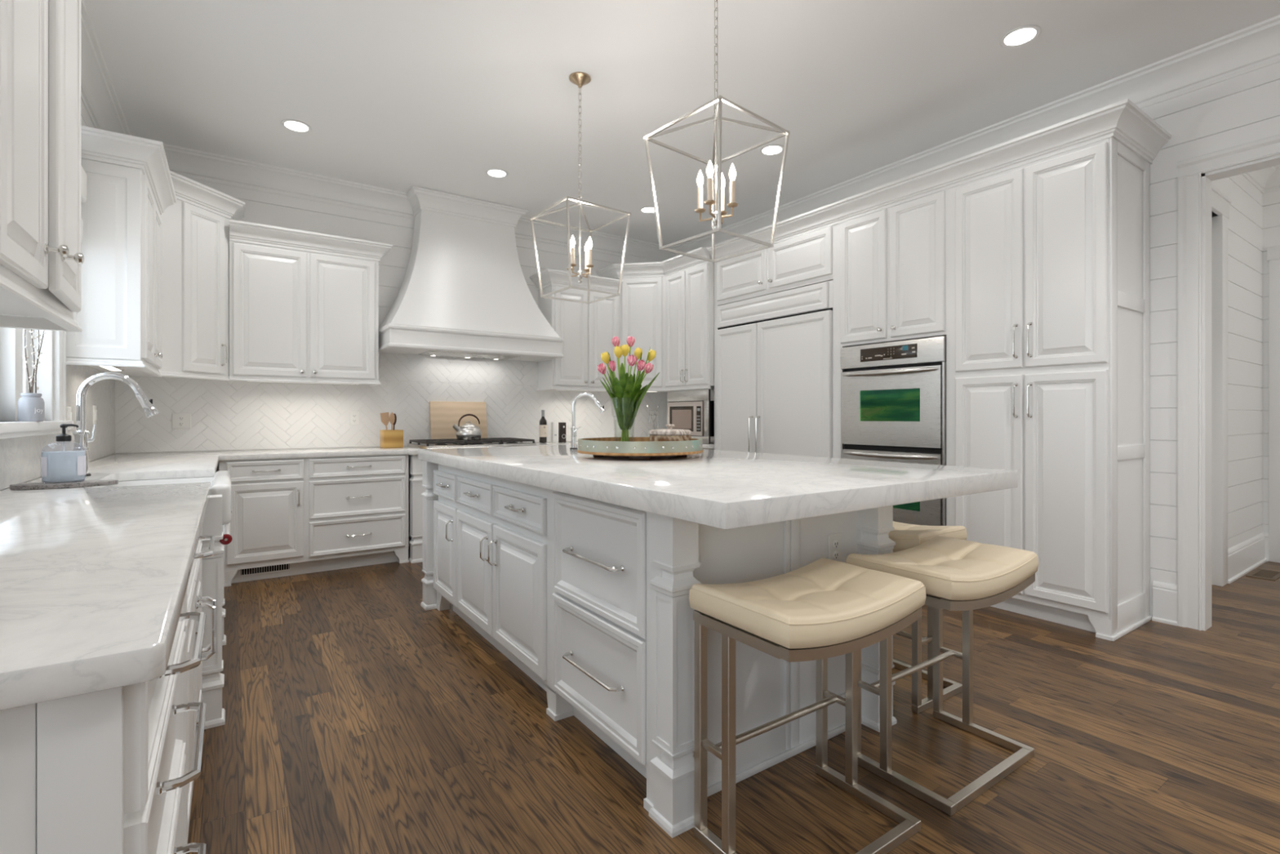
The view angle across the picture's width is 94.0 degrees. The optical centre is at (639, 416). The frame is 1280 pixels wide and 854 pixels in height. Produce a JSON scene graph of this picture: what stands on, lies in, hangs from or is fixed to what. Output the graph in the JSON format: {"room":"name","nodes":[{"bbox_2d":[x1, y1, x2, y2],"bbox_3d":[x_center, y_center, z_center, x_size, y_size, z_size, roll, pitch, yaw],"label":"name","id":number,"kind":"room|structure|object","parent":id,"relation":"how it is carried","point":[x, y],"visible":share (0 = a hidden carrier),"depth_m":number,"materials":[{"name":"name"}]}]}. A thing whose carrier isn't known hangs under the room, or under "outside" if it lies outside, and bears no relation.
{"room":"kitchen","nodes":[
{"label":"kitchen","id":0,"kind":"room"},
{"bbox_2d":[0,99,110,490],"bbox_3d":[-2.377,-0.410,2.097,0.140,3.180,5.250,0,0,-35],"label":"wall","id":1,"kind":"structure","parent":0,"point":[86,121],"depth_m":3.49,"materials":[{"name":"white paint"}]},
{"bbox_2d":[0,315,73,439],"bbox_3d":[-2.499,-0.700,2.326,0.190,1.560,1.505,0,0,-35],"label":"window","id":2,"kind":"structure","parent":1,"relation":"in","point":[51,368],"depth_m":2.77,"materials":[{"name":"white glass"}]},
{"bbox_2d":[17,328,46,421],"bbox_3d":[-2.493,-0.253,2.463,0.078,0.545,0.129,0,0,-9],"label":"jar","id":3,"kind":"object","parent":2,"relation":"on","point":[31,406],"visible":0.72,"depth_m":2.43,"materials":[{"name":"grey ceramic"}]},
{"bbox_2d":[0,0,84,332],"bbox_3d":[-1.436,-0.935,1.201,0.386,1.333,1.706,0,0,-35],"label":"upper cabinet","id":4,"kind":"object","parent":1,"relation":"attached to","point":[42,258],"visible":1,"depth_m":1.50,"materials":[{"name":"white paint"}]},
{"bbox_2d":[0,364,115,489],"bbox_3d":[-2.436,-0.028,2.323,0.020,0.585,4.789,0,0,-35],"label":"backsplash","id":5,"kind":"structure","parent":1,"relation":"attached to","point":[20,457],"depth_m":3.13,"materials":[{"name":"white tile"}]},
{"bbox_2d":[66,406,71,430],"bbox_3d":[-2.925,0.010,3.061,0.011,0.118,0.075,0,0,-35],"label":"light switch","id":6,"kind":"object","parent":1,"relation":"attached to","point":[68,409],"visible":0.63,"depth_m":3.04,"materials":[{"name":"white plastic"}]},
{"bbox_2d":[80,164,87,243],"bbox_3d":[-2.417,-1.085,2.404,0.095,0.470,1.300,0,0,-35],"label":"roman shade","id":7,"kind":"object","parent":1,"relation":"attached to","point":[83,175],"visible":0.13,"depth_m":2.90,"materials":[{"name":"white fabric"}]},
{"bbox_2d":[93,404,97,424],"bbox_3d":[-3.322,-0.010,3.638,0.011,0.118,0.075,0,0,-35],"label":"light switch","id":8,"kind":"object","parent":1,"relation":"attached to","point":[95,411],"visible":0.98,"depth_m":3.63,"materials":[{"name":"white plastic"}]},
{"bbox_2d":[66,125,176,377],"bbox_3d":[-2.954,-0.849,3.427,0.405,1.177,1.018,0,0,-35],"label":"upper cabinet","id":9,"kind":"object","parent":1,"relation":"attached to","point":[130,184],"visible":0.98,"depth_m":3.09,"materials":[{"name":"white paint"}]},
{"bbox_2d":[98,365,124,370],"bbox_3d":[-2.975,-0.282,3.354,0.070,0.024,0.420,0,0,-35],"label":"light","id":10,"kind":"object","parent":9,"relation":"attached to","point":[110,368],"visible":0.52,"depth_m":3.37,"materials":[{"name":"silver metal"}]},
{"bbox_2d":[111,178,666,545],"bbox_3d":[-1.726,-0.410,5.798,5.370,3.180,0.131,0,0,-35],"label":"wall","id":11,"kind":"structure","parent":0,"point":[226,415],"depth_m":5.25,"materials":[{"name":"white paint"}]},
{"bbox_2d":[99,170,244,380],"bbox_3d":[-3.255,-0.935,4.203,0.790,1.337,0.786,0,0,-35],"label":"upper cabinet","id":12,"kind":"object","parent":11,"relation":"attached to","point":[195,229],"visible":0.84,"depth_m":4.16,"materials":[{"name":"white paint"}]},
{"bbox_2d":[171,413,191,429],"bbox_3d":[-3.471,0.035,4.515,0.117,0.118,0.009,0,0,-35],"label":"power outlet","id":13,"kind":"object","parent":11,"relation":"attached to","point":[179,420],"visible":1,"depth_m":4.51,"materials":[{"name":"white plastic"}]},
{"bbox_2d":[229,219,393,386],"bbox_3d":[-2.645,-0.852,4.837,1.126,1.170,0.420,0,0,-35],"label":"upper cabinet","id":14,"kind":"object","parent":11,"relation":"attached to","point":[304,305],"visible":1,"depth_m":4.67,"materials":[{"name":"white paint"}]},
{"bbox_2d":[349,411,359,425],"bbox_3d":[-2.486,0.015,5.192,0.075,0.118,0.009,0,0,-35],"label":"power outlet","id":15,"kind":"object","parent":11,"relation":"attached to","point":[353,415],"visible":1,"depth_m":5.19,"materials":[{"name":"white plastic"}]},
{"bbox_2d":[378,186,564,361],"bbox_3d":[-1.543,-1.276,5.488,1.580,1.440,0.600,0,0,-35],"label":"range hood","id":16,"kind":"object","parent":11,"relation":"attached to","point":[464,291],"visible":1,"depth_m":5.39,"materials":[{"name":"white paint"}]},
{"bbox_2d":[529,268,622,391],"bbox_3d":[-0.655,-0.852,6.206,0.874,1.170,0.420,0,0,-35],"label":"upper cabinet","id":17,"kind":"object","parent":11,"relation":"attached to","point":[588,331],"visible":0.92,"depth_m":6.09,"materials":[{"name":"white paint"}]},
{"bbox_2d":[595,262,692,391],"bbox_3d":[0.172,-0.935,6.586,1.102,1.337,0.743,0,0,-35],"label":"upper cabinet","id":18,"kind":"object","parent":11,"relation":"attached to","point":[642,297],"visible":0.41,"depth_m":6.29,"materials":[{"name":"white paint"}]},
{"bbox_2d":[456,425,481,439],"bbox_3d":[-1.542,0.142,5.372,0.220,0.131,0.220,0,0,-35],"label":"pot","id":19,"kind":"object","parent":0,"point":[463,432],"depth_m":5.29,"materials":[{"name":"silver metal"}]},
{"bbox_2d":[83,0,1279,246],"bbox_3d":[1.132,-2.050,2.236,10.400,0.100,9.400,0,0,-35],"label":"ceiling","id":20,"kind":"structure","parent":0,"point":[400,95],"depth_m":3.56,"materials":[{"name":"white paint"}]},
{"bbox_2d":[280,119,311,133],"bbox_3d":[-2.363,-1.995,4.103,0.188,0.008,0.188,0,0,-35],"label":"recessed light","id":21,"kind":"object","parent":20,"relation":"in","point":[295,126],"visible":1,"depth_m":4.10,"materials":[{"name":"white paint"}]},
{"bbox_2d":[484,168,508,177],"bbox_3d":[-1.175,-1.995,4.897,0.188,0.008,0.188,0,0,-35],"label":"recessed light","id":22,"kind":"object","parent":20,"relation":"in","point":[495,173],"visible":1,"depth_m":4.90,"materials":[{"name":"white"}]},
{"bbox_2d":[529,71,631,303],"bbox_3d":[-0.354,-1.355,3.525,0.433,1.291,0.433,0,0,-38],"label":"pendant lantern","id":23,"kind":"object","parent":20,"relation":"hanging from","point":[579,78],"visible":1,"depth_m":3.51,"materials":[{"name":"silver metal"}]},
{"bbox_2d":[639,206,658,213],"bbox_3d":[0.087,-1.995,5.765,0.188,0.008,0.188,0,0,-35],"label":"recessed light","id":24,"kind":"object","parent":20,"relation":"in","point":[647,210],"visible":0.84,"depth_m":5.77,"materials":[{"name":"white"}]},
{"bbox_2d":[644,0,790,262],"bbox_3d":[0.321,-1.355,2.515,0.433,1.291,0.433,0,0,-41],"label":"pendant lantern","id":25,"kind":"object","parent":20,"relation":"hanging from","point":[715,194],"visible":1,"depth_m":2.50,"materials":[{"name":"silver metal"}]},
{"bbox_2d":[759,144,784,155],"bbox_3d":[0.990,-1.995,4.472,0.188,0.008,0.188,0,0,-35],"label":"recessed light","id":26,"kind":"object","parent":20,"relation":"in","point":[771,149],"visible":0.98,"depth_m":4.47,"materials":[{"name":"white"}]},
{"bbox_2d":[999,25,1041,48],"bbox_3d":[1.998,-1.995,3.136,0.188,0.008,0.188,0,0,-35],"label":"recessed light","id":27,"kind":"object","parent":20,"relation":"in","point":[1021,36],"visible":1,"depth_m":3.13,"materials":[{"name":"white"}]},
{"bbox_2d":[186,545,1279,853],"bbox_3d":[1.132,1.230,2.236,10.400,0.100,9.400,0,0,-35],"label":"floor","id":28,"kind":"structure","parent":0,"point":[361,717],"depth_m":2.10,"materials":[{"name":"brown wood"}]},
{"bbox_2d":[0,591,205,853],"bbox_3d":[-1.062,0.744,0.896,0.656,0.872,0.825,0,0,-35],"label":"base cabinet","id":29,"kind":"object","parent":28,"relation":"on","point":[104,771],"visible":0.66,"depth_m":0.70,"materials":[{"name":"white paint"}]},
{"bbox_2d":[0,445,422,710],"bbox_3d":[-1.600,0.285,2.889,1.997,0.041,4.805,0,0,-35],"label":"countertop","id":30,"kind":"structure","parent":29,"relation":"on","point":[94,580],"depth_m":1.04,"materials":[{"name":"white stone"}]},
{"bbox_2d":[9,480,118,489],"bbox_3d":[-2.161,0.256,2.243,0.299,0.017,0.125,0,0,-35],"label":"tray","id":31,"kind":"object","parent":30,"relation":"on","point":[33,486],"visible":0.95,"depth_m":2.20,"materials":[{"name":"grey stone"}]},
{"bbox_2d":[40,423,85,483],"bbox_3d":[-2.173,0.137,2.250,0.124,0.220,0.077,0,0,-35],"label":"soap bottle","id":32,"kind":"object","parent":31,"relation":"on","point":[64,466],"visible":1,"depth_m":2.23,"materials":[{"name":"clear plastic"}]},
{"bbox_2d":[71,372,159,475],"bbox_3d":[-2.393,0.031,2.728,0.305,0.467,0.065,0,0,-37],"label":"sink faucet","id":33,"kind":"object","parent":30,"relation":"on","point":[82,440],"visible":0.88,"depth_m":2.67,"materials":[{"name":"grey metal"}]},
{"bbox_2d":[102,471,231,524],"bbox_3d":[-2.099,0.398,2.628,0.491,0.242,0.770,0,0,-35],"label":"sink","id":34,"kind":"object","parent":30,"relation":"in","point":[220,482],"visible":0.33,"depth_m":2.75,"materials":[{"name":"white"}]},
{"bbox_2d":[102,476,213,494],"bbox_3d":[-2.128,0.413,2.608,0.420,0.212,0.770,0,0,-35],"label":"basin","id":35,"kind":"object","parent":34,"relation":"in","point":[156,482],"depth_m":2.90,"materials":[{"name":"white"}]},
{"bbox_2d":[380,429,403,448],"bbox_3d":[-2.129,0.190,5.114,0.156,0.150,0.156,0,0,-35],"label":"box","id":36,"kind":"object","parent":30,"relation":"on","point":[389,438],"visible":1,"depth_m":5.05,"materials":[{"name":"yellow wood"}]},
{"bbox_2d":[380,412,390,430],"bbox_3d":[-2.170,0.107,5.077,0.081,0.291,0.026,0,0,-35],"label":"wooden spatula","id":37,"kind":"object","parent":36,"relation":"in","point":[384,416],"visible":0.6,"depth_m":5.07,"materials":[{"name":"beige wood"}]},
{"bbox_2d":[389,412,395,430],"bbox_3d":[-2.126,0.107,5.117,0.044,0.288,0.014,0,0,-35],"label":"wooden spoon","id":38,"kind":"object","parent":36,"relation":"in","point":[392,417],"visible":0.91,"depth_m":5.11,"materials":[{"name":"beige wood"}]},
{"bbox_2d":[392,413,396,430],"bbox_3d":[-2.119,0.112,5.138,0.024,0.280,0.042,0,0,22],"label":"wooden spoon","id":39,"kind":"object","parent":36,"relation":"in","point":[395,415],"visible":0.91,"depth_m":5.14,"materials":[{"name":"brown wood"}]},
{"bbox_2d":[407,437,537,458],"bbox_3d":[-1.499,0.294,5.372,0.974,0.172,0.728,0,0,-35],"label":"rangetop","id":40,"kind":"object","parent":30,"relation":"on","point":[491,442],"visible":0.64,"depth_m":5.20,"materials":[{"name":"silver metal"}]},
{"bbox_2d":[429,400,487,439],"bbox_3d":[-1.720,0.049,5.675,0.536,0.383,0.074,0,0,-35],"label":"cutting board","id":41,"kind":"object","parent":40,"relation":"on","point":[443,415],"visible":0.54,"depth_m":5.63,"materials":[{"name":"brown wood"}]},
{"bbox_2d":[452,413,481,439],"bbox_3d":[-1.543,0.091,5.372,0.220,0.233,0.220,0,0,10],"label":"kettle","id":42,"kind":"object","parent":40,"relation":"on","point":[466,431],"visible":1,"depth_m":5.30,"materials":[{"name":"silver metal"}]},
{"bbox_2d":[133,476,226,728],"bbox_3d":[-2.169,0.744,2.544,0.661,0.872,1.079,0,0,-35],"label":"base cabinet","id":43,"kind":"object","parent":28,"relation":"on","point":[212,566],"visible":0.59,"depth_m":2.28,"materials":[{"name":"white paint"}]},
{"bbox_2d":[218,510,232,544],"bbox_3d":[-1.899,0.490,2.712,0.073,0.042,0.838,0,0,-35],"label":"knob","id":44,"kind":"object","parent":43,"relation":"attached to","point":[227,537],"visible":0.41,"depth_m":2.39,"materials":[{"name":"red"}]},
{"bbox_2d":[183,526,216,844],"bbox_3d":[-1.581,0.744,1.653,0.660,0.872,1.005,0,0,-35],"label":"base cabinet","id":45,"kind":"object","parent":28,"relation":"on","point":[194,597],"visible":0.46,"depth_m":1.70,"materials":[{"name":"white paint"}]},
{"bbox_2d":[218,454,408,586],"bbox_3d":[-2.560,0.744,4.721,1.260,0.872,0.699,0,0,-35],"label":"base cabinet","id":46,"kind":"object","parent":28,"relation":"on","point":[320,513],"visible":0.98,"depth_m":4.46,"materials":[{"name":"white paint"}]},
{"bbox_2d":[238,563,291,577],"bbox_3d":[-2.723,1.108,4.336,0.330,0.064,0.008,0,0,-35],"label":"floor vent","id":47,"kind":"object","parent":46,"relation":"attached to","point":[282,567],"visible":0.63,"depth_m":4.33,"materials":[{"name":"metal"}]},
{"bbox_2d":[408,454,425,563],"bbox_3d":[-1.526,0.744,5.402,1.198,0.872,0.749,0,0,-35],"label":"base cabinet","id":48,"kind":"object","parent":28,"relation":"on","point":[415,489],"visible":0.16,"depth_m":4.84,"materials":[{"name":"white paint"}]},
{"bbox_2d":[420,460,896,837],"bbox_3d":[-0.190,0.725,3.009,1.132,0.911,2.522,0,0,-35],"label":"kitchen island","id":49,"kind":"object","parent":28,"relation":"on","point":[587,597],"visible":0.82,"depth_m":2.07,"materials":[{"name":"white paint"}]},
{"bbox_2d":[417,444,1017,529],"bbox_3d":[0.024,0.235,2.982,1.490,0.065,2.794,0,0,-35],"label":"island countertop","id":50,"kind":"structure","parent":49,"relation":"on","point":[722,489],"depth_m":2.00,"materials":[{"name":"white stone"}]},
{"bbox_2d":[569,391,605,448],"bbox_3d":[-0.328,0.025,3.743,0.227,0.356,0.067,0,0,-2],"label":"faucet","id":51,"kind":"object","parent":50,"relation":"on","point":[573,429],"visible":1,"depth_m":3.74,"materials":[{"name":"silver metal"}]},
{"bbox_2d":[577,436,703,459],"bbox_3d":[0.001,0.159,3.030,0.640,0.089,0.640,0,0,-35],"label":"round tray","id":52,"kind":"object","parent":50,"relation":"on","point":[637,447],"visible":0.96,"depth_m":2.77,"materials":[{"name":"brown wood"}]},
{"bbox_2d":[648,424,691,441],"bbox_3d":[0.150,0.102,2.958,0.212,0.128,0.212,0,0,-35],"label":"lidded basket","id":53,"kind":"object","parent":52,"relation":"on","point":[665,434],"visible":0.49,"depth_m":2.87,"materials":[{"name":"brown wicker"}]},
{"bbox_3d":[-0.081,0.035,3.082,0.142,0.262,0.142,0,0,-35],"label":"glass vase","id":54,"kind":"object","parent":52,"relation":"on","visible":0},
{"bbox_2d":[600,351,621,420],"bbox_3d":[-0.149,-0.093,3.092,0.127,0.496,0.078,0,0,21],"label":"tulip","id":55,"kind":"object","parent":54,"relation":"in","point":[605,357],"visible":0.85,"depth_m":3.10,"materials":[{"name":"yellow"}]},
{"bbox_2d":[597,363,626,437],"bbox_3d":[-0.132,-0.059,3.030,0.166,0.429,0.104,0,0,-10],"label":"tulip","id":56,"kind":"object","parent":54,"relation":"in","point":[602,368],"visible":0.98,"depth_m":3.04,"materials":[{"name":"green plant"}]},
{"bbox_2d":[602,360,622,429],"bbox_3d":[-0.118,-0.065,3.056,0.137,0.440,0.105,0,0,-35],"label":"tulip","id":57,"kind":"object","parent":54,"relation":"in","point":[612,365],"visible":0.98,"depth_m":3.04,"materials":[{"name":"green plant"}]},
{"bbox_2d":[608,336,622,441],"bbox_3d":[-0.121,-0.134,3.117,0.058,0.578,0.127,0,0,-27],"label":"tulip","id":58,"kind":"object","parent":54,"relation":"in","point":[615,340],"visible":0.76,"depth_m":3.12,"materials":[{"name":"green"}]},
{"bbox_2d":[613,346,629,439],"bbox_3d":[-0.086,-0.104,3.052,0.080,0.518,0.094,0,0,-35],"label":"tulip","id":59,"kind":"object","parent":54,"relation":"in","point":[618,351],"visible":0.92,"depth_m":3.03,"materials":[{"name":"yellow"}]},
{"bbox_2d":[621,344,635,435],"bbox_3d":[-0.061,-0.112,3.089,0.118,0.533,0.074,0,0,43],"label":"tulip","id":60,"kind":"object","parent":54,"relation":"in","point":[625,348],"visible":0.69,"depth_m":3.10,"materials":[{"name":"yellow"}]},
{"bbox_2d":[620,354,637,441],"bbox_3d":[-0.059,-0.078,3.009,0.055,0.466,0.122,0,0,-35],"label":"tulip","id":61,"kind":"object","parent":54,"relation":"in","point":[632,360],"visible":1,"depth_m":3.02,"materials":[{"name":"green plant"}]},
{"bbox_2d":[620,346,642,441],"bbox_3d":[-0.035,-0.105,3.098,0.135,0.519,0.089,0,0,-35],"label":"tulip","id":62,"kind":"object","parent":54,"relation":"in","point":[638,352],"visible":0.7,"depth_m":3.12,"materials":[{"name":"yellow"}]},
{"bbox_2d":[623,336,640,441],"bbox_3d":[-0.055,-0.136,3.116,0.076,0.582,0.130,0,0,30],"label":"tulip","id":63,"kind":"object","parent":54,"relation":"in","point":[630,340],"visible":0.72,"depth_m":3.14,"materials":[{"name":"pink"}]},
{"bbox_2d":[626,359,647,441],"bbox_3d":[-0.020,-0.066,3.030,0.132,0.441,0.062,0,0,43],"label":"tulip","id":64,"kind":"object","parent":54,"relation":"in","point":[641,364],"visible":0.99,"depth_m":3.03,"materials":[{"name":"green plant"}]},
{"bbox_2d":[622,346,656,437],"bbox_3d":[0.005,-0.104,3.078,0.187,0.519,0.115,0,0,-35],"label":"tulip","id":65,"kind":"object","parent":54,"relation":"in","point":[651,354],"visible":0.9,"depth_m":3.10,"materials":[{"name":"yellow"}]},
{"bbox_2d":[627,362,659,441],"bbox_3d":[0.017,-0.062,3.052,0.169,0.434,0.064,0,0,4],"label":"tulip","id":66,"kind":"object","parent":54,"relation":"in","point":[648,368],"visible":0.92,"depth_m":3.06,"materials":[{"name":"green plant"}]},
{"bbox_2d":[827,532,841,561],"bbox_3d":[0.732,0.498,2.232,0.075,0.118,0.009,0,0,-35],"label":"power outlet","id":67,"kind":"object","parent":49,"relation":"attached to","point":[834,540],"visible":0.96,"depth_m":2.23,"materials":[{"name":"white plastic"}]},
{"bbox_2d":[833,539,839,548],"bbox_3d":[0.732,0.477,2.232,0.032,0.032,0.009,0,0,-35],"label":"receptacle","id":68,"kind":"object","parent":67,"relation":"attached to","point":[836,542],"depth_m":2.23,"materials":[{"name":"white plastic"}]},
{"bbox_2d":[833,551,839,559],"bbox_3d":[0.732,0.519,2.232,0.032,0.032,0.009,0,0,-35],"label":"receptacle","id":69,"kind":"object","parent":67,"relation":"attached to","point":[836,553],"depth_m":2.23,"materials":[{"name":"white plastic"}]},
{"bbox_2d":[706,204,835,457],"bbox_3d":[1.313,-0.212,5.291,0.693,2.784,1.390,0,0,-35],"label":"refrigerator surround","id":70,"kind":"object","parent":28,"relation":"on","point":[803,252],"visible":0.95,"depth_m":5.00,"materials":[{"name":"white paint"}]},
{"bbox_2d":[715,280,833,457],"bbox_3d":[1.304,0.064,5.271,0.635,2.232,1.314,0,0,-35],"label":"refrigerator","id":71,"kind":"object","parent":28,"relation":"on","point":[775,351],"visible":0.54,"depth_m":5.01,"materials":[{"name":"white paint"}]},
{"bbox_2d":[688,557,925,853],"bbox_3d":[0.477,0.824,1.692,0.572,0.712,0.366,0,0,-35],"label":"bar stool","id":72,"kind":"object","parent":28,"relation":"on","point":[820,610],"visible":1,"depth_m":1.63,"materials":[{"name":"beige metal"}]},
{"bbox_2d":[827,164,951,525],"bbox_3d":[1.959,-0.212,4.352,0.693,2.784,0.890,0,0,-35],"label":"tall cabinet","id":73,"kind":"object","parent":28,"relation":"on","point":[893,239],"visible":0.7,"depth_m":4.13,"materials":[{"name":"white paint"}]},
{"bbox_2d":[840,335,946,525],"bbox_3d":[1.931,0.117,4.317,0.584,1.285,0.791,0,0,-35],"label":"double oven","id":74,"kind":"object","parent":73,"relation":"in","point":[893,394],"visible":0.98,"depth_m":4.10,"materials":[{"name":"silver metal"}]},
{"bbox_2d":[888,521,967,713],"bbox_3d":[1.092,0.824,2.693,0.366,0.712,0.572,0,0,-35],"label":"bar stool","id":75,"kind":"object","parent":28,"relation":"on","point":[905,535],"visible":0.43,"depth_m":2.44,"materials":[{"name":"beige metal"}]},
{"bbox_2d":[845,535,1038,815],"bbox_3d":[1.046,0.824,2.061,0.572,0.712,0.366,0,0,-35],"label":"bar stool","id":76,"kind":"object","parent":28,"relation":"on","point":[965,575],"visible":0.96,"depth_m":1.98,"materials":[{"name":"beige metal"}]},
{"bbox_2d":[942,98,1171,640],"bbox_3d":[2.479,-0.212,3.596,0.693,2.784,0.946,0,0,-35],"label":"pantry cabinet","id":77,"kind":"object","parent":28,"relation":"on","point":[1051,225],"visible":0.98,"depth_m":3.37,"materials":[{"name":"white paint"}]},
{"bbox_2d":[1245,568,1279,580],"bbox_3d":[4.678,1.177,4.457,0.380,0.005,0.150,0,0,-35],"label":"floor vent","id":78,"kind":"object","parent":28,"relation":"in","point":[1271,575],"visible":1,"depth_m":4.45,"materials":[{"name":"brown wood"}]},
{"bbox_3d":[-0.028,0.744,6.074,2.000,0.872,1.340,0,0,-35],"label":"base cabinet","id":79,"kind":"object","parent":28,"relation":"on","visible":0},
{"bbox_2d":[531,440,714,448],"bbox_3d":[-0.066,0.285,6.029,2.122,0.041,1.370,0,0,-35],"label":"countertop","id":80,"kind":"structure","parent":79,"relation":"on","point":[711,445],"depth_m":5.78,"materials":[{"name":"white stone"}]},
{"bbox_2d":[539,409,546,443],"bbox_3d":[-0.976,0.099,6.005,0.076,0.332,0.077,0,0,-35],"label":"wine bottle","id":81,"kind":"object","parent":80,"relation":"on","point":[543,422],"visible":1,"depth_m":5.97,"materials":[{"name":"black glass"}]},
{"bbox_2d":[551,422,557,442],"bbox_3d":[-0.872,0.161,6.075,0.054,0.208,0.056,0,0,-35],"label":"box","id":82,"kind":"object","parent":80,"relation":"on","point":[553,424],"visible":0.97,"depth_m":6.05,"materials":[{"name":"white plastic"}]},
{"bbox_2d":[558,422,565,442],"bbox_3d":[-0.798,0.162,6.126,0.060,0.205,0.058,0,0,-35],"label":"box","id":83,"kind":"object","parent":80,"relation":"on","point":[562,425],"visible":1,"depth_m":6.11,"materials":[{"name":"black"}]},
{"bbox_2d":[647,404,658,436],"bbox_3d":[0.148,0.072,6.577,0.166,0.391,0.133,0,0,-35],"label":"wire stand","id":84,"kind":"object","parent":80,"relation":"on","point":[653,420],"visible":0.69,"depth_m":6.57,"materials":[{"name":"silver metal"}]},
{"bbox_2d":[666,388,714,444],"bbox_3d":[0.648,-0.002,6.092,0.446,0.527,0.668,0,0,-35],"label":"microwave","id":85,"kind":"object","parent":80,"relation":"on","point":[693,410],"visible":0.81,"depth_m":5.88,"materials":[{"name":"silver metal"}]},
{"bbox_2d":[709,62,1279,615],"bbox_3d":[3.075,-0.410,3.451,0.120,3.180,9.200,0,0,-35],"label":"wall","id":86,"kind":"structure","parent":0,"point":[1244,108],"depth_m":3.41,"materials":[{"name":"white paint"}]},
{"bbox_2d":[80,0,1279,262],"bbox_3d":[0.913,-1.907,1.963,5.130,0.185,9.200,0,0,-35],"label":"trim","id":87,"kind":"structure","parent":86,"relation":"attached to","point":[1256,46],"depth_m":4.34,"materials":[{"name":"white paint"}]},
{"bbox_2d":[661,247,714,391],"bbox_3d":[0.682,-0.935,6.162,0.741,1.337,0.740,0,0,-35],"label":"upper cabinet","id":88,"kind":"object","parent":86,"relation":"attached to","point":[689,281],"visible":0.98,"depth_m":5.91,"materials":[{"name":"white paint"}]},
{"bbox_2d":[1151,580,1177,626],"bbox_3d":[3.008,1.067,3.417,0.030,0.226,0.110,0,0,-35],"label":"baseboard","id":89,"kind":"structure","parent":86,"relation":"attached to","point":[1164,594],"depth_m":3.42,"materials":[{"name":"white paint"}]},
{"bbox_2d":[1177,134,1279,630],"bbox_3d":[3.467,-0.129,2.754,0.026,2.618,1.503,0,0,-35],"label":"trim","id":90,"kind":"structure","parent":86,"relation":"attached to","point":[1190,171],"depth_m":3.33,"materials":[{"name":"white paint"}]},
{"bbox_2d":[1201,154,1279,631],"bbox_3d":[3.527,-0.090,2.795,0.129,2.540,1.347,0,0,-35],"label":"trim","id":91,"kind":"structure","parent":86,"relation":"attached to","point":[1206,178],"depth_m":3.30,"materials":[{"name":"white paint"}]},
{"bbox_2d":[1240,164,1279,193],"bbox_3d":[5.431,-1.917,2.304,2.440,0.166,4.640,0,0,-35],"label":"ceiling","id":92,"kind":"structure","parent":86,"relation":"attached to","point":[1266,180],"depth_m":4.79,"materials":[{"name":"white paint"}]},
{"bbox_2d":[1211,174,1262,548],"bbox_3d":[4.083,-0.410,4.254,2.450,3.180,0.100,0,0,-35],"label":"wall","id":93,"kind":"structure","parent":0,"point":[1245,222],"depth_m":4.56,"materials":[{"name":"white paint"}]},
{"bbox_2d":[1211,184,1231,586],"bbox_3d":[3.624,-0.177,3.916,1.290,2.715,0.136,0,0,-35],"label":"trim","id":94,"kind":"structure","parent":93,"relation":"attached to","point":[1220,202],"depth_m":4.17,"materials":[{"name":"white paint"}]},
{"bbox_2d":[1227,532,1266,583],"bbox_3d":[4.643,1.067,4.560,1.180,0.226,0.030,0,0,-35],"label":"baseboard","id":95,"kind":"structure","parent":93,"relation":"attached to","point":[1244,557],"depth_m":4.53,"materials":[{"name":"white paint"}]},
{"bbox_2d":[1261,190,1279,533],"bbox_3d":[6.449,-0.410,3.065,0.100,3.180,4.740,0,0,-35],"label":"wall","id":96,"kind":"structure","parent":0,"point":[1271,200],"depth_m":4.89,"materials":[{"name":"white paint"}]},
{"bbox_2d":[1262,532,1269,561],"bbox_3d":[5.120,1.067,4.882,0.030,0.226,0.040,0,0,-35],"label":"baseboard","id":97,"kind":"structure","parent":96,"relation":"attached to","point":[1266,535],"depth_m":4.88,"materials":[{"name":"white paint"}]},
{"bbox_2d":[1266,245,1279,562],"bbox_3d":[5.441,-0.100,4.417,0.028,2.560,1.110,0,0,-35],"label":"trim","id":98,"kind":"structure","parent":96,"relation":"attached to","point":[1273,252],"depth_m":4.83,"materials":[{"name":"white paint"}]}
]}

